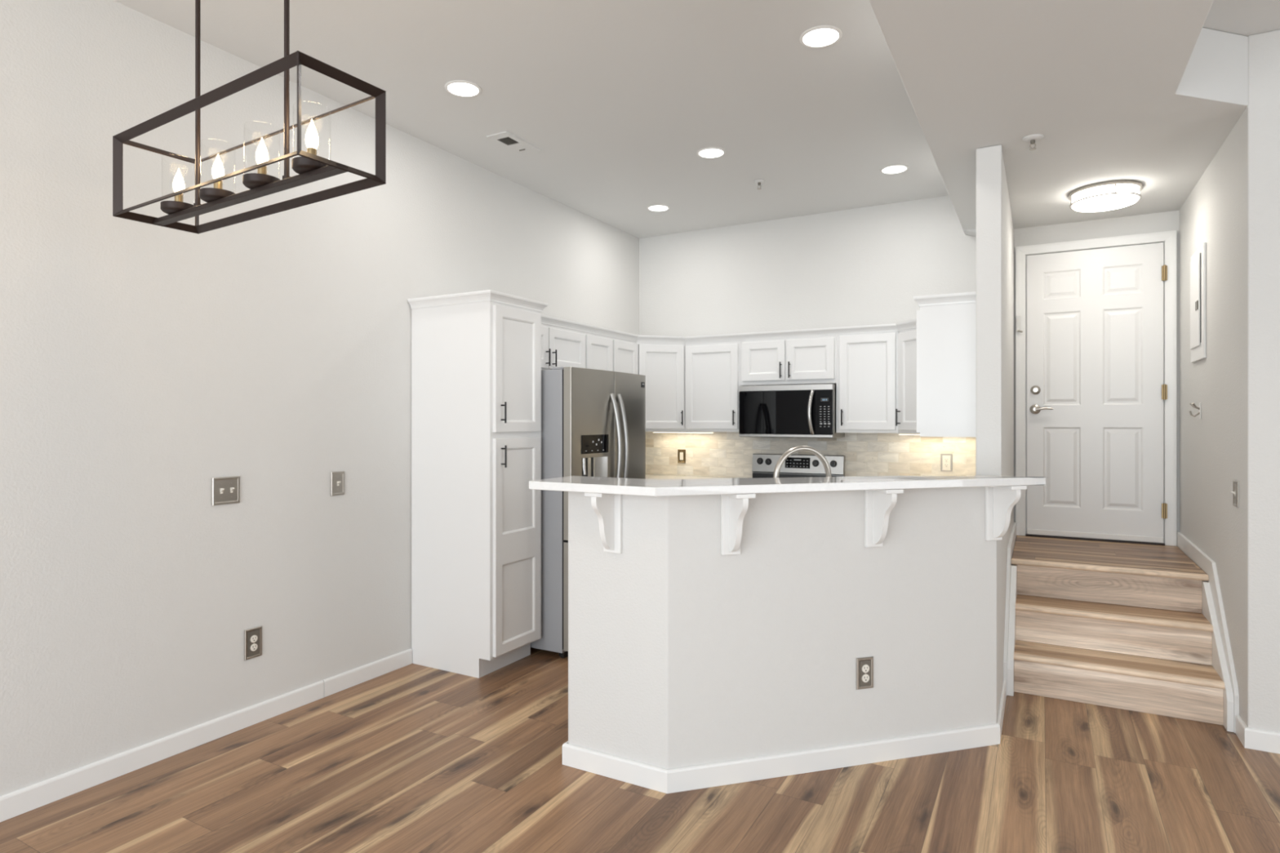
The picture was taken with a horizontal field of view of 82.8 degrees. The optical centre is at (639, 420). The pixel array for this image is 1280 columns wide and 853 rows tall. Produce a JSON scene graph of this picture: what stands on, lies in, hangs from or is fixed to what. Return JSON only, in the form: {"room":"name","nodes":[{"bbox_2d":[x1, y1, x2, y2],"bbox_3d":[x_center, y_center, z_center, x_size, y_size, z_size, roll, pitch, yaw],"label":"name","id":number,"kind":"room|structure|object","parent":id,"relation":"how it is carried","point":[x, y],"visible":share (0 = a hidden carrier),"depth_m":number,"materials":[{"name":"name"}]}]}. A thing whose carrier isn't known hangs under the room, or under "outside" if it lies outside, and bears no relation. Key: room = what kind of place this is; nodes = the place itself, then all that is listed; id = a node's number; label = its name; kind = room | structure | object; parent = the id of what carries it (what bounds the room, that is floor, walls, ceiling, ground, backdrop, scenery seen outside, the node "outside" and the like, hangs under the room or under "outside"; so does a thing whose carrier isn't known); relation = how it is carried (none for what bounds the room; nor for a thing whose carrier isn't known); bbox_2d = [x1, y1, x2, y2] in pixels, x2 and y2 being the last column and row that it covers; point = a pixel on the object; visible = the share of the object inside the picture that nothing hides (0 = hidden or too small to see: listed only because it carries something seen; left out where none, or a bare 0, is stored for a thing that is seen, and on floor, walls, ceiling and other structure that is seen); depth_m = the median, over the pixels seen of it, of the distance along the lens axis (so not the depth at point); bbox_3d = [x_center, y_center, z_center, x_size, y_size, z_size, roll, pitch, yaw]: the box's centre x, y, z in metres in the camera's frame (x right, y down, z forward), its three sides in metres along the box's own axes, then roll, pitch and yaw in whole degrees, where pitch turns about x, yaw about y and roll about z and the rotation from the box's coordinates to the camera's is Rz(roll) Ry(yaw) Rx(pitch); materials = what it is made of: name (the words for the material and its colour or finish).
{"room":"dining area","nodes":[
{"label":"dining area","id":0,"kind":"room"},
{"bbox_2d":[0,0,639,795],"bbox_3d":[-2.228,-0.126,2.719,0.150,3.052,9.200,0,0,29],"label":"wall","id":1,"kind":"structure","parent":0,"point":[142,365],"depth_m":3.10,"materials":[{"name":"white paint"}]},
{"bbox_2d":[0,648,412,822],"bbox_3d":[-2.813,1.357,1.492,0.013,0.086,6.166,0,0,29],"label":"baseboard","id":2,"kind":"structure","parent":1,"relation":"attached to","point":[28,798],"depth_m":3.06,"materials":[{"name":"white paint"}]},
{"bbox_2d":[212,475,239,505],"bbox_3d":[-1.842,0.311,3.239,0.020,0.122,0.125,0,0,29],"label":"light switch","id":3,"kind":"object","parent":1,"relation":"attached to","point":[225,490],"visible":1,"depth_m":3.24,"materials":[{"name":"grey metal"}]},
{"bbox_2d":[244,625,262,660],"bbox_3d":[-1.785,1.026,3.352,0.011,0.138,0.084,0,0,29],"label":"wall outlet","id":4,"kind":"object","parent":1,"relation":"attached to","point":[253,636],"visible":1,"depth_m":3.35,"materials":[{"name":"grey metal"}]},
{"bbox_2d":[250,635,257,642],"bbox_3d":[-1.782,1.006,3.351,0.003,0.034,0.034,0,0,29],"label":"socket","id":5,"kind":"object","parent":4,"relation":"attached to","point":[254,638],"depth_m":3.35,"materials":[{"name":"white plastic"}]},
{"bbox_2d":[250,643,257,651],"bbox_3d":[-1.782,1.046,3.351,0.003,0.034,0.034,0,0,29],"label":"socket","id":6,"kind":"object","parent":4,"relation":"attached to","point":[254,646],"depth_m":3.35,"materials":[{"name":"white plastic"}]},
{"bbox_2d":[330,471,344,496],"bbox_3d":[-1.558,0.324,3.752,0.020,0.122,0.082,0,0,29],"label":"light switch","id":7,"kind":"object","parent":1,"relation":"attached to","point":[337,478],"visible":1,"depth_m":3.75,"materials":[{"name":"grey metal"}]},
{"bbox_2d":[541,323,585,369],"bbox_3d":[-0.727,-0.491,4.897,0.364,0.313,0.882,0,0,29],"label":"upper cabinet","id":8,"kind":"object","parent":1,"relation":"attached to","point":[561,347],"visible":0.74,"depth_m":4.96,"materials":[{"name":"white paint"}]},
{"bbox_2d":[583,332,637,373],"bbox_3d":[-0.328,-0.280,5.619,0.364,0.736,0.766,0,0,29],"label":"upper cabinet","id":9,"kind":"object","parent":1,"relation":"attached to","point":[604,353],"visible":0.25,"depth_m":5.51,"materials":[{"name":"white paint"}]},
{"bbox_2d":[0,647,1279,852],"bbox_3d":[1.097,1.460,0.879,7.750,0.120,9.200,0,0,29],"label":"floor","id":10,"kind":"structure","parent":0,"point":[412,757],"depth_m":2.74,"materials":[{"name":"brown wood"}]},
{"bbox_2d":[407,289,548,678],"bbox_3d":[-0.929,0.350,4.239,0.642,2.100,0.517,0,0,29],"label":"pantry cabinet","id":11,"kind":"object","parent":10,"relation":"on","point":[476,356],"visible":0.98,"depth_m":4.06,"materials":[{"name":"white paint"}]},
{"bbox_2d":[530,366,645,657],"bbox_3d":[-0.466,0.541,4.778,0.850,1.718,0.910,0,0,29],"label":"refrigerator","id":12,"kind":"object","parent":10,"relation":"on","point":[593,420],"visible":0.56,"depth_m":4.31,"materials":[{"name":"grey metal"}]},
{"bbox_2d":[751,453,844,478],"bbox_3d":[1.103,0.825,5.534,0.748,1.110,0.716,0,0,29],"label":"stove","id":13,"kind":"object","parent":10,"relation":"on","point":[763,464],"visible":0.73,"depth_m":5.80,"materials":[{"name":"silver metal"}]},
{"bbox_2d":[786,459,808,466],"bbox_3d":[1.256,0.337,5.798,0.175,0.060,0.008,0,0,29],"label":"control panel","id":14,"kind":"object","parent":13,"relation":"attached to","point":[790,463],"depth_m":5.80,"materials":[{"name":"black plastic"}]},
{"bbox_2d":[1007,557,1234,732],"bbox_3d":[2.419,1.099,3.749,0.910,0.600,0.613,0,0,29],"label":"staircase","id":15,"kind":"structure","parent":10,"relation":"on","point":[1203,692],"depth_m":3.72,"materials":[{"name":"brown wood"}]},
{"bbox_3d":[0.687,0.960,3.432,0.840,0.881,0.656,0,0,-16],"label":"base cabinet","id":16,"kind":"object","parent":10,"relation":"on","visible":0},
{"bbox_2d":[645,474,736,479],"bbox_3d":[0.489,0.499,4.475,2.900,0.038,3.172,0,0,29],"label":"countertop","id":17,"kind":"structure","parent":16,"relation":"on","point":[647,476],"depth_m":6.19,"materials":[{"name":"white stone"}]},
{"bbox_2d":[113,0,1279,238],"bbox_3d":[1.097,-1.702,0.879,7.750,0.100,9.200,0,0,29],"label":"ceiling","id":18,"kind":"structure","parent":0,"point":[619,100],"depth_m":3.58,"materials":[{"name":"white paint"}]},
{"bbox_2d":[112,0,386,234],"bbox_3d":[-1.147,-1.140,2.078,0.963,1.023,0.253,0,0,32],"label":"chandelier","id":19,"kind":"object","parent":18,"relation":"hanging from","point":[311,167],"visible":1,"depth_m":2.00,"materials":[{"name":"black metal"}]},
{"bbox_2d":[444,80,481,97],"bbox_3d":[-0.879,-1.648,3.607,0.180,0.008,0.180,0,0,29],"label":"recessed light","id":20,"kind":"object","parent":18,"relation":"in","point":[460,88],"visible":1,"depth_m":3.59,"materials":[{"name":"white plastic"}]},
{"bbox_2d":[486,131,541,155],"bbox_3d":[-0.746,-1.646,4.316,0.151,0.012,0.330,0,0,29],"label":"ceiling vent","id":21,"kind":"object","parent":18,"relation":"in","point":[505,139],"visible":1,"depth_m":4.30,"materials":[{"name":"white paint"}]},
{"bbox_2d":[646,204,670,211],"bbox_3d":[0.142,-1.648,5.624,0.180,0.008,0.180,0,0,29],"label":"recessed light","id":22,"kind":"object","parent":18,"relation":"in","point":[657,207],"visible":1,"depth_m":5.61,"materials":[{"name":"white plastic"}]},
{"bbox_2d":[696,146,725,158],"bbox_3d":[0.438,-1.648,4.467,0.180,0.008,0.180,0,0,29],"label":"recessed light","id":23,"kind":"object","parent":18,"relation":"in","point":[710,152],"visible":1,"depth_m":4.46,"materials":[{"name":"white plastic"}]},
{"bbox_2d":[754,179,764,190],"bbox_3d":[0.821,-1.623,4.996,0.068,0.056,0.068,0,0,29],"label":"sprinkler","id":24,"kind":"object","parent":18,"relation":"attached to","point":[758,182],"visible":1,"depth_m":4.99,"materials":[{"name":"white paint"}]},
{"bbox_2d":[799,25,842,48],"bbox_3d":[0.777,-1.648,3.120,0.180,0.008,0.180,0,0,29],"label":"recessed light","id":25,"kind":"object","parent":18,"relation":"in","point":[823,36],"visible":1,"depth_m":3.11,"materials":[{"name":"white plastic"}]},
{"bbox_2d":[880,164,909,174],"bbox_3d":[1.668,-1.648,4.758,0.180,0.008,0.180,0,0,29],"label":"recessed light","id":26,"kind":"object","parent":18,"relation":"in","point":[895,168],"visible":1,"depth_m":4.75,"materials":[{"name":"white plastic"}]},
{"bbox_2d":[568,475,1001,768],"bbox_3d":[0.768,0.834,3.136,2.137,1.132,0.405,0,0,-16],"label":"wall","id":27,"kind":"structure","parent":0,"point":[682,652],"depth_m":2.90,"materials":[{"name":"white paint"}]},
{"bbox_2d":[584,492,622,553],"bbox_3d":[-0.140,0.392,2.787,0.077,0.247,0.152,0,0,29],"label":"bracket","id":28,"kind":"object","parent":27,"relation":"attached to","point":[607,508],"visible":0.8,"depth_m":2.81,"materials":[{"name":"white paint"}]},
{"bbox_2d":[720,493,755,555],"bbox_3d":[0.369,0.392,2.736,0.077,0.247,0.152,0,0,-16],"label":"bracket","id":29,"kind":"object","parent":27,"relation":"attached to","point":[734,507],"visible":0.83,"depth_m":2.76,"materials":[{"name":"white paint"}]},
{"bbox_2d":[562,678,1006,793],"bbox_3d":[0.828,1.357,3.159,2.309,0.086,0.454,0,0,-17],"label":"baseboard","id":30,"kind":"structure","parent":27,"relation":"attached to","point":[784,764],"depth_m":2.89,"materials":[{"name":"white paint"}]},
{"bbox_2d":[528,475,1047,496],"bbox_3d":[0.638,0.252,2.841,2.148,0.032,0.546,0,0,0],"label":"countertop","id":31,"kind":"structure","parent":27,"relation":"on","point":[620,486],"depth_m":2.80,"materials":[{"name":"white stone"}]},
{"bbox_2d":[856,656,873,689],"bbox_3d":[0.921,1.032,2.968,0.078,0.128,0.011,0,0,-16],"label":"wall outlet","id":32,"kind":"object","parent":27,"relation":"attached to","point":[864,665],"visible":1,"depth_m":2.96,"materials":[{"name":"grey metal"}]},
{"bbox_2d":[862,664,869,672],"bbox_3d":[0.922,1.012,2.965,0.034,0.034,0.003,0,0,-16],"label":"socket","id":33,"kind":"object","parent":32,"relation":"attached to","point":[865,668],"depth_m":2.96,"materials":[{"name":"white plastic"}]},
{"bbox_2d":[862,674,869,682],"bbox_3d":[0.922,1.052,2.965,0.034,0.034,0.003,0,0,-16],"label":"socket","id":34,"kind":"object","parent":32,"relation":"attached to","point":[865,677],"depth_m":2.96,"materials":[{"name":"white plastic"}]},
{"bbox_2d":[864,488,903,547],"bbox_3d":[0.978,0.392,2.911,0.077,0.247,0.152,0,0,-16],"label":"bracket","id":35,"kind":"object","parent":27,"relation":"attached to","point":[878,504],"visible":0.8,"depth_m":2.94,"materials":[{"name":"white paint"}]},
{"bbox_2d":[985,485,1026,540],"bbox_3d":[1.550,0.392,3.076,0.077,0.247,0.152,0,0,-16],"label":"bracket","id":36,"kind":"object","parent":27,"relation":"attached to","point":[1000,501],"visible":0.87,"depth_m":3.10,"materials":[{"name":"white paint"}]},
{"bbox_2d":[773,445,831,477],"bbox_3d":[0.725,0.295,3.186,0.305,0.370,0.116,0,0,-16],"label":"faucet","id":37,"kind":"object","parent":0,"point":[799,448],"visible":0.46,"depth_m":3.21,"materials":[{"name":"silver metal"}]},
{"bbox_2d":[639,195,1179,548],"bbox_3d":[3.353,-0.126,4.801,7.600,3.052,0.151,0,0,29],"label":"wall","id":38,"kind":"structure","parent":0,"point":[862,266],"depth_m":5.74,"materials":[{"name":"white paint"}]},
{"bbox_2d":[635,342,685,431],"bbox_3d":[0.116,-0.280,6.158,0.617,0.736,0.608,0,0,29],"label":"upper cabinet","id":39,"kind":"object","parent":38,"relation":"attached to","point":[662,364],"visible":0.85,"depth_m":5.94,"materials":[{"name":"white paint"}]},
{"bbox_2d":[652,431,715,433],"bbox_3d":[0.367,0.096,6.220,0.580,0.014,0.036,0,0,29],"label":"strip light","id":40,"kind":"object","parent":39,"relation":"attached to","point":[652,432],"visible":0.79,"depth_m":6.16,"materials":[{"name":"white plastic"}]},
{"bbox_2d":[684,340,742,431],"bbox_3d":[0.647,-0.280,6.003,0.478,0.736,0.364,0,0,29],"label":"upper cabinet","id":41,"kind":"object","parent":38,"relation":"attached to","point":[712,369],"visible":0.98,"depth_m":5.88,"materials":[{"name":"white paint"}]},
{"bbox_2d":[739,334,835,386],"bbox_3d":[1.190,-0.465,5.702,0.761,0.366,0.364,0,0,29],"label":"upper cabinet","id":42,"kind":"object","parent":38,"relation":"attached to","point":[807,360],"visible":1,"depth_m":5.57,"materials":[{"name":"white paint"}]},
{"bbox_2d":[738,383,844,438],"bbox_3d":[1.176,-0.073,5.661,0.736,0.402,0.431,0,0,29],"label":"microwave","id":43,"kind":"object","parent":42,"relation":"attached to","point":[785,411],"visible":0.99,"depth_m":5.50,"materials":[{"name":"silver metal"}]},
{"bbox_2d":[819,411,830,426],"bbox_3d":[1.369,-0.032,5.368,0.078,0.152,0.001,0,0,29],"label":"print","id":44,"kind":"object","parent":43,"relation":"attached to","point":[824,416],"depth_m":5.37,"materials":[{"name":"grey"}]},
{"bbox_2d":[645,431,975,478],"bbox_3d":[1.260,0.284,5.867,2.901,0.390,0.010,0,0,29],"label":"tile backsplash","id":45,"kind":"structure","parent":38,"relation":"attached to","point":[717,454],"depth_m":5.75,"materials":[{"name":"tile"}]},
{"bbox_2d":[677,448,685,462],"bbox_3d":[0.364,0.309,6.352,0.074,0.118,0.009,0,0,29],"label":"light switch","id":46,"kind":"object","parent":45,"relation":"attached to","point":[681,453],"visible":1,"depth_m":6.35,"materials":[{"name":"gold metal"}]},
{"bbox_2d":[941,453,952,471],"bbox_3d":[2.243,0.305,5.311,0.078,0.128,0.011,0,0,29],"label":"wall outlet","id":47,"kind":"object","parent":45,"relation":"attached to","point":[946,459],"visible":1,"depth_m":5.31,"materials":[{"name":"beige plastic"}]},
{"bbox_2d":[835,331,898,433],"bbox_3d":[1.717,-0.280,5.411,0.441,0.736,0.364,0,0,29],"label":"upper cabinet","id":48,"kind":"object","parent":38,"relation":"attached to","point":[867,363],"visible":0.98,"depth_m":5.29,"materials":[{"name":"white paint"}]},
{"bbox_2d":[895,328,919,433],"bbox_3d":[2.115,-0.280,5.051,0.617,0.736,0.608,0,0,29],"label":"upper cabinet","id":49,"kind":"object","parent":38,"relation":"attached to","point":[906,411],"visible":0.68,"depth_m":5.08,"materials":[{"name":"white paint"}]},
{"bbox_2d":[897,433,919,435],"bbox_3d":[2.160,0.096,5.228,0.580,0.014,0.036,0,0,29],"label":"strip light","id":50,"kind":"object","parent":49,"relation":"attached to","point":[897,433],"visible":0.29,"depth_m":5.32,"materials":[{"name":"white plastic"}]},
{"bbox_2d":[1015,230,1176,546],"bbox_3d":[3.024,-0.209,4.852,0.915,2.017,0.078,0,0,29],"label":"door","id":51,"kind":"structure","parent":38,"relation":"in","point":[1095,319],"depth_m":4.85,"materials":[{"name":"paint"},{"name":"satin nickel"},{"name":"brass"}]},
{"bbox_2d":[975,145,1013,688],"bbox_3d":[2.149,0.025,4.355,0.115,2.750,1.794,0,0,29],"label":"wall","id":52,"kind":"structure","parent":0,"point":[994,228],"depth_m":3.59,"materials":[{"name":"white paint"}]},
{"bbox_2d":[541,291,975,343],"bbox_3d":[0.781,-0.667,4.701,2.613,0.054,1.933,0,0,29],"label":"crown molding","id":53,"kind":"structure","parent":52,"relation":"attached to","point":[963,297],"depth_m":5.38,"materials":[{"name":"white paint"}]},
{"bbox_2d":[915,302,975,437],"bbox_3d":[1.877,-0.280,4.360,0.364,0.736,0.828,0,0,29],"label":"upper cabinet","id":54,"kind":"object","parent":52,"relation":"attached to","point":[945,334],"visible":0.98,"depth_m":4.00,"materials":[{"name":"white paint"}]},
{"bbox_2d":[1003,522,1016,695],"bbox_3d":[2.245,1.054,4.392,0.016,0.689,1.585,0,0,29],"label":"trim","id":55,"kind":"structure","parent":52,"relation":"attached to","point":[1013,535],"depth_m":3.94,"materials":[{"name":"white paint"}]},
{"bbox_2d":[869,0,1248,236],"bbox_3d":[0.770,-1.464,1.092,1.265,0.375,8.856,0,0,29],"label":"ceiling","id":56,"kind":"structure","parent":0,"point":[1139,91],"depth_m":3.04,"materials":[{"name":"white paint"}]},
{"bbox_2d":[1022,133,1043,151],"bbox_3d":[1.874,-1.322,3.462,0.090,0.056,0.090,0,0,29],"label":"sprinkler","id":57,"kind":"object","parent":56,"relation":"attached to","point":[1032,139],"visible":1,"depth_m":3.45,"materials":[{"name":"white paint"}]},
{"bbox_2d":[1068,180,1142,212],"bbox_3d":[2.724,-1.302,4.253,0.368,0.098,0.368,0,0,29],"label":"ceiling light","id":58,"kind":"object","parent":56,"relation":"attached to","point":[1114,194],"visible":1,"depth_m":4.15,"materials":[{"name":"white glass"}]},
{"bbox_2d":[1012,535,1206,664],"bbox_3d":[2.808,1.100,4.451,0.907,0.600,0.988,0,0,29],"label":"floor","id":59,"kind":"structure","parent":0,"point":[1164,557],"depth_m":4.37,"materials":[{"name":"brown wood"}]},
{"bbox_2d":[1179,29,1279,732],"bbox_3d":[4.624,-0.126,3.003,3.636,3.052,1.765,0,0,29],"label":"wall","id":60,"kind":"structure","parent":0,"point":[1233,208],"depth_m":3.21,"materials":[{"name":"white paint"}]},
{"bbox_2d":[1189,402,1200,418],"bbox_3d":[3.090,-0.056,4.042,0.052,0.091,0.082,0,0,29],"label":"wall hook","id":61,"kind":"object","parent":60,"relation":"attached to","point":[1193,404],"visible":1,"depth_m":4.03,"materials":[{"name":"silver metal"}]},
{"bbox_2d":[1190,242,1206,363],"bbox_3d":[3.116,-0.647,4.061,0.026,0.620,0.385,0,0,29],"label":"breaker panel","id":62,"kind":"object","parent":60,"relation":"attached to","point":[1198,260],"visible":1,"depth_m":3.98,"materials":[{"name":"white paint"}]},
{"bbox_2d":[1177,532,1239,733],"bbox_3d":[3.056,1.054,3.943,0.016,0.689,1.585,0,0,29],"label":"trim","id":63,"kind":"structure","parent":60,"relation":"attached to","point":[1190,549],"depth_m":3.58,"materials":[{"name":"white paint"}]},
{"bbox_2d":[1231,480,1239,507],"bbox_3d":[2.692,0.329,3.290,0.020,0.118,0.078,0,0,29],"label":"light switch","id":64,"kind":"object","parent":60,"relation":"attached to","point":[1235,491],"visible":1,"depth_m":3.27,"materials":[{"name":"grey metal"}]},
{"bbox_2d":[1235,714,1279,753],"bbox_3d":[4.136,1.357,2.343,3.450,0.086,0.164,0,0,29],"label":"baseboard","id":65,"kind":"structure","parent":60,"relation":"attached to","point":[1250,738],"depth_m":3.09,"materials":[{"name":"white paint"}]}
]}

